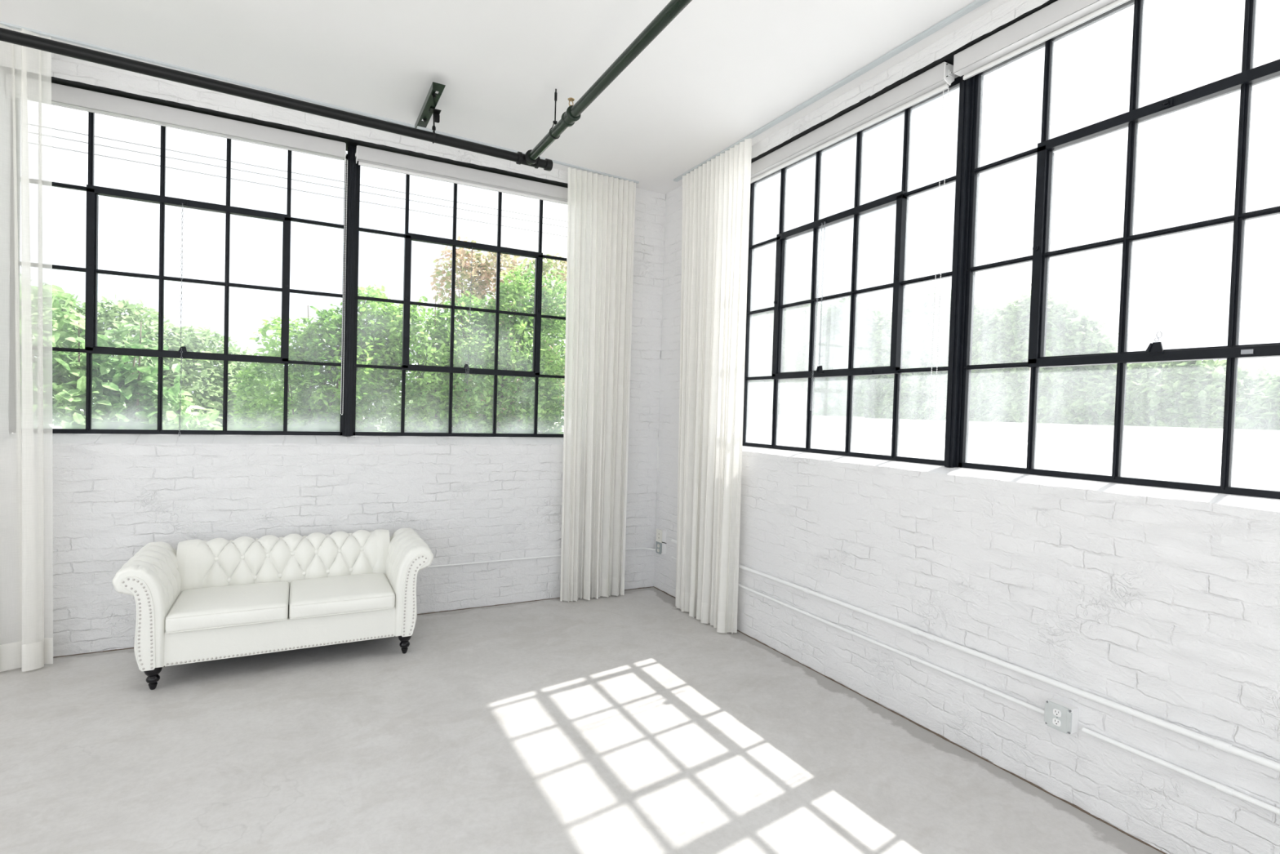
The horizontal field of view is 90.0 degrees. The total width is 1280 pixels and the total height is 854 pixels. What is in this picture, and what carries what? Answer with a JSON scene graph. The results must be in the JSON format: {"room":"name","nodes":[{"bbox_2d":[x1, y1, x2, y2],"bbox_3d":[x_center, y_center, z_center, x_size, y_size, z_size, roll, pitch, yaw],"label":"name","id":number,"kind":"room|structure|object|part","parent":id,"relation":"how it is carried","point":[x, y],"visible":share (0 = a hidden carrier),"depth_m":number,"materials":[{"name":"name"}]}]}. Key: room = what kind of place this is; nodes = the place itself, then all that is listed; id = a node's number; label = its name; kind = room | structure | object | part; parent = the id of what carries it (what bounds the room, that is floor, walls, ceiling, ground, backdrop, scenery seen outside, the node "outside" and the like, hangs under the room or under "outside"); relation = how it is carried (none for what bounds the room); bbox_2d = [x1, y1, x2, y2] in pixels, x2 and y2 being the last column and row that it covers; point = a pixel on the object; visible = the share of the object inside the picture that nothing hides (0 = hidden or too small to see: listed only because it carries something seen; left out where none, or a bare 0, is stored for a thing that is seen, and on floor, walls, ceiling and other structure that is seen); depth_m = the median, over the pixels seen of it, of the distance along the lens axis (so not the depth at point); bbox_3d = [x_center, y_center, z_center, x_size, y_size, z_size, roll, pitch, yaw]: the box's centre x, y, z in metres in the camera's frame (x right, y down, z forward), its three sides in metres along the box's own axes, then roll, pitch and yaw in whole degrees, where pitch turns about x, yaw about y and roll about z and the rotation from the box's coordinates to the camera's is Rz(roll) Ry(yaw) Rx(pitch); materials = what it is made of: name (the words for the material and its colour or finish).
{"room":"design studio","nodes":[
{"label":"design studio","id":0,"kind":"room"},
{"bbox_2d":[51,53,666,656],"bbox_3d":[-3.225,-0.402,4.327,7.600,3.904,0.266,1,2,-28],"label":"wall","id":1,"kind":"structure","parent":0,"point":[469,499],"depth_m":4.76,"materials":[{"name":"brick"}]},
{"bbox_2d":[51,111,347,435],"bbox_3d":[-3.080,-1.006,4.439,1.913,2.161,0.087,1,2,-28],"label":"window","id":2,"kind":"structure","parent":1,"relation":"in","point":[91,270],"depth_m":4.37,"materials":[{"name":"black metal"}]},
{"bbox_3d":[-3.137,-0.725,4.378,0.014,1.600,0.016,2,1,10],"label":"pull chain","id":3,"kind":"part","parent":2,"relation":"part of","materials":[{"name":"metal"}]},
{"bbox_3d":[-3.092,-1.016,4.444,1.159,1.085,0.058,1,2,-28],"label":"vent sash","id":4,"kind":"part","parent":2,"relation":"part of","materials":[{"name":"black metal"}]},
{"bbox_2d":[51,82,347,414],"bbox_3d":[-3.048,-1.112,4.365,1.892,2.018,0.085,1,2,-28],"label":"roller blind","id":5,"kind":"object","parent":2,"relation":"attached to","point":[62,95],"visible":0.98,"depth_m":4.32,"materials":[{"name":"white fabric"}]},
{"bbox_3d":[-2.211,-1.041,4.783,0.020,1.905,0.006,1,2,-28],"label":"bead chain","id":6,"kind":"part","parent":5,"relation":"part of","materials":[{"name":"white plastic"}]},
{"bbox_2d":[51,76,568,187],"bbox_3d":[-2.167,-2.122,4.827,3.855,0.008,0.258,1,2,-28],"label":"curtain rod","id":7,"kind":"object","parent":1,"relation":"attached to","point":[349,142],"depth_m":4.56,"materials":[{"name":"black metal"}]},
{"bbox_2d":[342,146,358,435],"bbox_3d":[-2.218,-1.027,4.900,0.076,2.188,0.098,1,2,-28],"label":"window mullion","id":8,"kind":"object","parent":1,"relation":"attached to","point":[353,167],"depth_m":4.87,"materials":[{"name":"black metal"}]},
{"bbox_2d":[53,586,653,657],"bbox_3d":[-3.218,1.450,4.257,7.601,0.006,0.014,1,2,-28],"label":"trim","id":9,"kind":"structure","parent":1,"relation":"attached to","point":[651,586],"depth_m":5.13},
{"bbox_2d":[353,160,566,437],"bbox_3d":[-1.366,-0.988,5.348,1.883,2.138,0.097,1,2,-28],"label":"window","id":10,"kind":"structure","parent":1,"relation":"in","point":[408,237],"depth_m":5.28,"materials":[{"name":"black metal"}]},
{"bbox_2d":[355,145,568,204],"bbox_3d":[-1.315,-2.029,5.253,1.874,0.127,0.085,1,2,-28],"label":"roller blind","id":11,"kind":"object","parent":10,"relation":"attached to","point":[366,157],"visible":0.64,"depth_m":5.14,"materials":[{"name":"white paint"}]},
{"bbox_3d":[-1.411,-0.915,5.285,0.043,1.140,0.023,1,2,-28],"label":"pull chain","id":12,"kind":"part","parent":10,"relation":"part of","materials":[{"name":"metal"}]},
{"bbox_3d":[-1.379,-0.987,5.358,1.138,1.085,0.058,1,2,-28],"label":"vent sash","id":13,"kind":"part","parent":10,"relation":"part of","materials":[{"name":"black metal"}]},
{"bbox_2d":[425,546,655,568],"bbox_3d":[-1.298,1.113,5.213,3.278,0.033,0.098,1,2,-28],"label":"conduit","id":14,"kind":"object","parent":1,"relation":"attached to","point":[642,548],"visible":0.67,"depth_m":5.35,"materials":[{"name":"white metal"}]},
{"bbox_2d":[0,0,1009,194],"bbox_3d":[-1.070,-2.229,0.666,7.900,0.311,8.700,1,2,-28],"label":"ceiling","id":15,"kind":"structure","parent":0,"point":[720,72],"depth_m":3.73,"materials":[{"name":"paint"}]},
{"bbox_2d":[0,21,639,183],"bbox_3d":[-2.550,-2.247,4.226,5.843,0.094,0.026,1,2,-30],"label":"track","id":16,"kind":"object","parent":15,"relation":"attached to","point":[10,25],"visible":0.87,"depth_m":4.25,"materials":[{"name":"metal"}]},
{"bbox_2d":[0,24,53,671],"bbox_3d":[-4.193,-0.425,3.467,1.558,3.716,0.204,1,2,-28],"label":"sheer curtain","id":17,"kind":"object","parent":16,"relation":"hanging from","point":[26,462],"visible":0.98,"depth_m":3.74,"materials":[{"name":"white fabric"}]},
{"bbox_2d":[560,167,635,602],"bbox_3d":[-0.367,-0.335,5.540,0.647,3.663,0.131,1,2,-28],"label":"sheer curtain","id":18,"kind":"object","parent":16,"relation":"hanging from","point":[601,209],"visible":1,"depth_m":5.54,"materials":[{"name":"white fabric"}]},
{"bbox_2d":[414,81,445,143],"bbox_3d":[-1.401,-2.049,4.313,0.120,0.336,0.700,1,2,-28],"label":"hanger","id":19,"kind":"object","parent":15,"relation":"hanging from","point":[432,99],"visible":0.95,"depth_m":4.27,"materials":[{"name":"green paint"}]},
{"bbox_2d":[0,0,692,171],"bbox_3d":[-1.443,-1.851,0.202,5.606,0.155,7.205,1,2,-28],"label":"pipe","id":20,"kind":"object","parent":19,"relation":"hanging from","point":[572,114],"visible":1,"depth_m":3.60,"materials":[{"name":"black metal"}]},
{"bbox_3d":[-1.377,-2.043,4.284,0.024,0.158,0.129,1,1,-17],"label":"rod","id":21,"kind":"part","parent":19,"relation":"part of","materials":[{"name":"black paint"}]},
{"bbox_2d":[549,88,559,138],"bbox_3d":[-0.544,-2.008,4.108,0.075,0.317,0.028,1,2,-28],"label":"hanger","id":22,"kind":"object","parent":15,"relation":"hanging from","point":[554,122],"visible":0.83,"depth_m":4.10,"materials":[{"name":"black paint"}]},
{"bbox_3d":[-0.542,-2.054,4.107,0.028,0.225,0.028,1,2,-28],"label":"rod","id":23,"kind":"part","parent":22,"relation":"part of","materials":[{"name":"black paint"}]},
{"bbox_2d":[673,0,990,182],"bbox_3d":[1.846,-2.034,2.705,0.040,0.014,6.540,1,2,-28],"label":"track","id":24,"kind":"object","parent":15,"relation":"attached to","point":[977,3],"visible":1,"depth_m":3.72,"materials":[{"name":"metal"}]},
{"bbox_2d":[675,138,751,633],"bbox_3d":[0.534,-0.293,5.094,0.132,3.656,0.925,1,2,-28],"label":"sheer curtain","id":25,"kind":"object","parent":24,"relation":"hanging from","point":[716,194],"visible":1,"depth_m":4.98,"materials":[{"name":"white fabric"}]},
{"bbox_2d":[0,586,1163,853],"bbox_3d":[-1.247,1.651,0.557,7.600,0.100,8.400,1,2,-28],"label":"floor","id":26,"kind":"structure","parent":0,"point":[628,723],"depth_m":3.02,"materials":[{"name":"concrete"}]},
{"bbox_2d":[111,527,433,689],"bbox_3d":[-2.309,1.121,4.216,1.699,0.720,0.805,1,2,-28],"label":"loveseat","id":27,"kind":"object","parent":26,"relation":"on","point":[216,598],"visible":1,"depth_m":4.07,"materials":[{"name":"white leather"}]},
{"bbox_3d":[-2.770,1.085,3.533,0.158,0.530,0.006,1,2,-28],"label":"panel","id":28,"kind":"part","parent":27,"relation":"part of","materials":[{"name":"white leather"}]},
{"bbox_3d":[-2.948,1.047,3.865,0.240,0.585,0.753,1,2,-28],"label":"arm","id":29,"kind":"part","parent":27,"relation":"part of","materials":[{"name":"white leather"}]},
{"bbox_3d":[-2.752,1.415,3.618,0.086,0.134,0.086,1,2,-28],"label":"leg","id":30,"kind":"part","parent":27,"relation":"part of","materials":[{"name":"black wood"}]},
{"bbox_2d":[164,581,288,633],"bbox_3d":[-2.530,1.101,3.979,0.606,0.131,0.597,1,2,-28],"label":"seat cushion","id":31,"kind":"object","parent":27,"relation":"on","point":[196,606],"depth_m":3.82,"materials":[{"name":"white leather"}]},
{"bbox_3d":[-2.446,1.040,4.475,1.288,0.580,0.214,1,2,-28],"label":"backrest","id":32,"kind":"part","parent":27,"relation":"part of","materials":[{"name":"white leather"}]},
{"bbox_2d":[288,573,395,619],"bbox_3d":[-1.990,1.109,4.268,0.606,0.132,0.597,1,2,-28],"label":"seat cushion","id":33,"kind":"object","parent":27,"relation":"on","point":[313,596],"depth_m":4.11,"materials":[{"name":"white leather"}]},
{"bbox_3d":[-1.563,1.435,4.252,0.086,0.134,0.086,1,2,-28],"label":"leg","id":34,"kind":"part","parent":27,"relation":"part of","materials":[{"name":"black wood"}]},
{"bbox_3d":[-1.661,1.069,4.553,0.240,0.585,0.753,1,2,-28],"label":"arm","id":35,"kind":"part","parent":27,"relation":"part of","materials":[{"name":"white leather"}]},
{"bbox_3d":[-1.485,1.107,4.219,0.158,0.530,0.006,1,2,-28],"label":"panel","id":36,"kind":"part","parent":27,"relation":"part of","materials":[{"name":"white leather"}]},
{"bbox_2d":[653,0,1279,853],"bbox_3d":[2.273,-0.171,2.361,0.266,3.864,8.400,1,2,-28],"label":"wall","id":37,"kind":"structure","parent":0,"point":[1163,603],"depth_m":2.95,"materials":[{"name":"brick"}]},
{"bbox_2d":[655,541,666,554],"bbox_3d":[0.195,1.109,5.884,0.064,0.106,0.102,1,2,-28],"label":"outlet box","id":38,"kind":"object","parent":37,"relation":"attached to","point":[660,548],"visible":0.98,"depth_m":5.85,"materials":[{"name":"white plastic"}]},
{"bbox_3d":[0.173,1.109,5.872,0.006,0.105,0.102,1,2,-28],"label":"plate","id":39,"kind":"part","parent":38,"relation":"part of","materials":[{"name":"white plastic"}]},
{"bbox_2d":[656,528,666,543],"bbox_3d":[0.215,0.999,5.853,0.061,0.114,0.168,1,2,-28],"label":"switch box","id":40,"kind":"object","parent":37,"relation":"attached to","point":[660,533],"visible":1,"depth_m":5.85,"materials":[{"name":"white plastic"}]},
{"bbox_3d":[0.176,0.998,5.869,0.006,0.114,0.102,1,2,-28],"label":"plate","id":41,"kind":"part","parent":40,"relation":"part of","materials":[{"name":"white plastic"}]},
{"bbox_2d":[742,75,960,465],"bbox_3d":[1.290,-0.884,4.330,0.090,2.138,1.884,1,2,-28],"label":"window","id":42,"kind":"structure","parent":37,"relation":"in","point":[820,223],"depth_m":4.40,"materials":[{"name":"black metal"}]},
{"bbox_3d":[1.217,-0.753,4.385,0.016,1.282,0.085,1,2,-28],"label":"pull chain","id":43,"kind":"part","parent":42,"relation":"part of","materials":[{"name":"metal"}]},
{"bbox_3d":[1.302,-0.882,4.333,0.058,1.085,1.137,1,2,-28],"label":"vent sash","id":44,"kind":"part","parent":42,"relation":"part of","materials":[{"name":"black metal"}]},
{"bbox_2d":[750,62,955,436],"bbox_3d":[1.200,-0.983,4.288,0.085,2.010,1.881,1,2,-28],"label":"roller blind","id":45,"kind":"object","parent":42,"relation":"attached to","point":[935,80],"visible":0.94,"depth_m":3.89,"materials":[{"name":"white fabric"}]},
{"bbox_3d":[1.636,-0.903,3.508,0.006,1.913,0.040,1,2,-28],"label":"bead chain","id":46,"kind":"part","parent":45,"relation":"part of","materials":[{"name":"white plastic"}]},
{"bbox_2d":[671,555,1044,714],"bbox_3d":[1.055,1.226,4.299,0.026,0.025,3.265,1,2,-28],"label":"conduit","id":47,"kind":"object","parent":37,"relation":"attached to","point":[912,657],"visible":0.78,"depth_m":3.50,"materials":[{"name":"white metal"}]},
{"bbox_2d":[751,0,1057,163],"bbox_3d":[1.745,-1.959,3.414,0.258,0.008,3.880,1,2,-28],"label":"curtain rod","id":48,"kind":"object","parent":37,"relation":"attached to","point":[948,59],"depth_m":3.60,"materials":[{"name":"black metal"}]},
{"bbox_2d":[653,586,1166,853],"bbox_3d":[2.103,1.654,2.342,0.016,0.007,8.401,1,2,-28],"label":"trim","id":49,"kind":"structure","parent":37,"relation":"attached to","point":[830,678],"depth_m":3.16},
{"bbox_2d":[944,75,974,467],"bbox_3d":[1.748,-0.868,3.481,0.098,2.175,0.076,1,2,-28],"label":"window mullion","id":50,"kind":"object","parent":37,"relation":"attached to","point":[965,122],"depth_m":3.45,"materials":[{"name":"black metal"}]},
{"bbox_2d":[671,539,1279,771],"bbox_3d":[1.997,1.146,2.530,0.033,0.032,7.265,1,2,-28],"label":"conduit","id":51,"kind":"object","parent":37,"relation":"attached to","point":[1217,744],"visible":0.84,"depth_m":2.81,"materials":[{"name":"white metal"}]},
{"bbox_2d":[1044,697,1079,733],"bbox_3d":[1.839,1.261,2.794,0.069,0.110,0.110,1,2,-28],"label":"outlet box","id":52,"kind":"object","parent":37,"relation":"attached to","point":[1063,717],"visible":1,"depth_m":2.77,"materials":[{"name":"white plastic"}]},
{"bbox_2d":[1052,717,1061,726],"bbox_3d":[1.810,1.281,2.779,0.004,0.028,0.033,1,2,-28],"label":"receptacle","id":53,"kind":"object","parent":52,"relation":"attached to","point":[1056,722],"depth_m":2.78,"materials":[{"name":"white plastic"}]},
{"bbox_2d":[1053,708,1061,716],"bbox_3d":[1.811,1.240,2.778,0.004,0.028,0.033,1,2,-28],"label":"receptacle","id":54,"kind":"object","parent":52,"relation":"attached to","point":[1056,712],"depth_m":2.78,"materials":[{"name":"white plastic"}]},
{"bbox_3d":[1.812,1.261,2.780,0.002,0.096,0.076,1,2,-28],"label":"raised panel","id":55,"kind":"part","parent":52,"relation":"part of","materials":[{"name":"metal"}]},
{"bbox_2d":[958,0,1279,498],"bbox_3d":[2.207,-0.816,2.617,0.084,2.138,1.912,1,2,-28],"label":"window","id":56,"kind":"structure","parent":37,"relation":"in","point":[1250,77],"depth_m":2.80,"materials":[{"name":"black metal"}]},
{"bbox_2d":[953,0,1130,79],"bbox_3d":[2.154,-1.860,2.540,0.120,0.116,1.933,1,2,-28],"label":"roller blind","id":57,"kind":"object","parent":56,"relation":"attached to","point":[1060,16],"visible":1,"depth_m":3.04,"materials":[{"name":"white paint"}]},
{"bbox_3d":[2.212,-0.814,2.627,0.058,1.085,1.156,1,2,-28],"label":"vent sash","id":58,"kind":"part","parent":56,"relation":"part of","materials":[{"name":"black metal"}]},
{"bbox_2d":[1081,726,1279,814],"bbox_3d":[2.796,1.359,1.031,0.026,0.025,3.855,1,2,-28],"label":"conduit","id":59,"kind":"object","parent":37,"relation":"attached to","point":[1219,786],"visible":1,"depth_m":2.40,"materials":[{"name":"white metal"}]},
{"label":"outside","id":60,"kind":"structure","parent":0,"visible":0},
{"bbox_2d":[52,409,389,431],"bbox_3d":[6.272,2.554,26.372,270.000,0.300,270.000,1,2,-28],"label":"ground","id":61,"kind":"structure","parent":60,"point":[53,426],"depth_m":56.43,"materials":[{"name":"white"}]},
{"bbox_2d":[52,284,222,430],"bbox_3d":[-5.373,0.638,5.839,2.986,3.850,1.368,1,2,-28],"label":"shrub","id":62,"kind":"object","parent":61,"relation":"on","point":[127,402],"visible":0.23,"depth_m":5.84,"materials":[{"name":"green plant"}]},
{"bbox_2d":[52,291,302,430],"bbox_3d":[-11.732,-0.567,15.032,6.928,5.525,2.404,1,2,-35],"label":"shrub","id":63,"kind":"object","parent":61,"relation":"on","point":[191,341],"visible":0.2,"depth_m":15.05,"materials":[{"name":"green plant"}]},
{"bbox_2d":[80,345,511,431],"bbox_3d":[-9.157,-0.032,18.758,11.790,4.454,2.649,1,2,-28],"label":"hedge","id":64,"kind":"object","parent":61,"relation":"on","point":[383,424],"visible":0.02,"depth_m":18.35,"materials":[{"name":"green plant"}]},
{"bbox_2d":[227,282,410,431],"bbox_3d":[-4.278,0.260,8.528,2.314,4.532,1.797,0,2,-43],"label":"leafy bush","id":65,"kind":"object","parent":61,"relation":"on","point":[309,345],"visible":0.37,"depth_m":8.25,"materials":[{"name":"green plant"}]},
{"bbox_2d":[366,262,566,433],"bbox_3d":[-2.390,-0.016,9.530,3.492,5.151,1.782,1,2,-28],"label":"shrub","id":66,"kind":"object","parent":61,"relation":"on","point":[430,395],"visible":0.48,"depth_m":9.26,"materials":[{"name":"green plant"}]},
{"bbox_2d":[416,235,566,433],"bbox_3d":[-2.781,-0.591,12.910,3.400,6.110,1.811,1,2,-28],"label":"tree","id":67,"kind":"object","parent":61,"relation":"on","point":[486,273],"visible":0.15,"depth_m":12.43,"materials":[{"name":"green plant"}]},
{"bbox_2d":[853,297,903,418],"bbox_3d":[19.281,-4.314,59.757,5.502,15.792,14.680,1,2,-28],"label":"tree","id":68,"kind":"object","parent":61,"relation":"on","point":[864,400],"visible":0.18,"depth_m":55.71,"materials":[{"name":"green plant"}]},
{"bbox_2d":[538,416,1279,490],"bbox_3d":[2.561,1.033,18.664,12.550,2.890,48.000,1,2,-28],"label":"flat roof","id":69,"kind":"structure","parent":61,"relation":"on","point":[1175,454],"depth_m":12.82,"materials":[{"name":"white"}]},
{"bbox_2d":[865,285,998,420],"bbox_3d":[23.666,-3.974,51.365,5.462,15.016,13.531,1,2,-28],"label":"tree","id":70,"kind":"object","parent":61,"relation":"on","point":[915,387],"visible":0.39,"depth_m":50.63,"materials":[{"name":"green plant"}]},
{"bbox_2d":[1012,279,1057,422],"bbox_3d":[21.180,-2.958,34.722,0.320,11.200,2.400,1,2,-28],"label":"utility pole","id":71,"kind":"object","parent":61,"relation":"on","point":[1055,280],"visible":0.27,"depth_m":34.67,"materials":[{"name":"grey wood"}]},
{"bbox_3d":[21.228,-2.954,34.634,0.320,11.200,0.320,1,2,-28],"label":"post","id":72,"kind":"part","parent":71,"relation":"part of","materials":[{"name":"wood"}]},
{"bbox_2d":[968,290,1118,424],"bbox_3d":[27.315,-2.762,44.666,5.498,13.716,11.448,1,2,-28],"label":"tree","id":73,"kind":"object","parent":61,"relation":"on","point":[1003,396],"visible":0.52,"depth_m":43.26,"materials":[{"name":"green plant"}]},
{"bbox_2d":[1057,359,1274,428],"bbox_3d":[30.936,-0.233,37.528,5.448,8.530,12.280,1,2,-28],"label":"tree","id":74,"kind":"object","parent":61,"relation":"on","point":[1181,393],"visible":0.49,"depth_m":36.44,"materials":[{"name":"green plant"}]},
{"bbox_2d":[1205,370,1279,430],"bbox_3d":[34.458,0.222,31.162,5.486,8.077,11.719,1,2,-28],"label":"tree","id":75,"kind":"object","parent":61,"relation":"on","point":[1265,404],"visible":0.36,"depth_m":32.68,"materials":[{"name":"green plant"}]},
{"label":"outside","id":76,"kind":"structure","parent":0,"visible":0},
{"bbox_2d":[51,128,567,222],"bbox_3d":[-9.530,-6.681,16.445,20.500,0.128,0.022,1,2,-28],"label":"power line","id":77,"kind":"object","parent":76,"point":[51,128],"visible":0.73,"depth_m":16.55,"materials":[{"name":"metal"}]},
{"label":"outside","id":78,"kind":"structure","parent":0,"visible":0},
{"bbox_2d":[51,136,567,227],"bbox_3d":[-9.627,-6.568,16.624,20.500,0.128,0.022,1,2,-28],"label":"power line","id":79,"kind":"object","parent":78,"point":[51,136],"visible":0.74,"depth_m":16.75,"materials":[{"name":"metal"}]},
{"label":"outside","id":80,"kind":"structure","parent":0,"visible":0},
{"bbox_2d":[51,146,567,236],"bbox_3d":[-9.542,-6.254,16.455,20.500,0.223,0.022,1,2,-28],"label":"power line","id":81,"kind":"object","parent":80,"point":[51,146],"visible":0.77,"depth_m":16.56,"materials":[{"name":"metal"}]}
]}

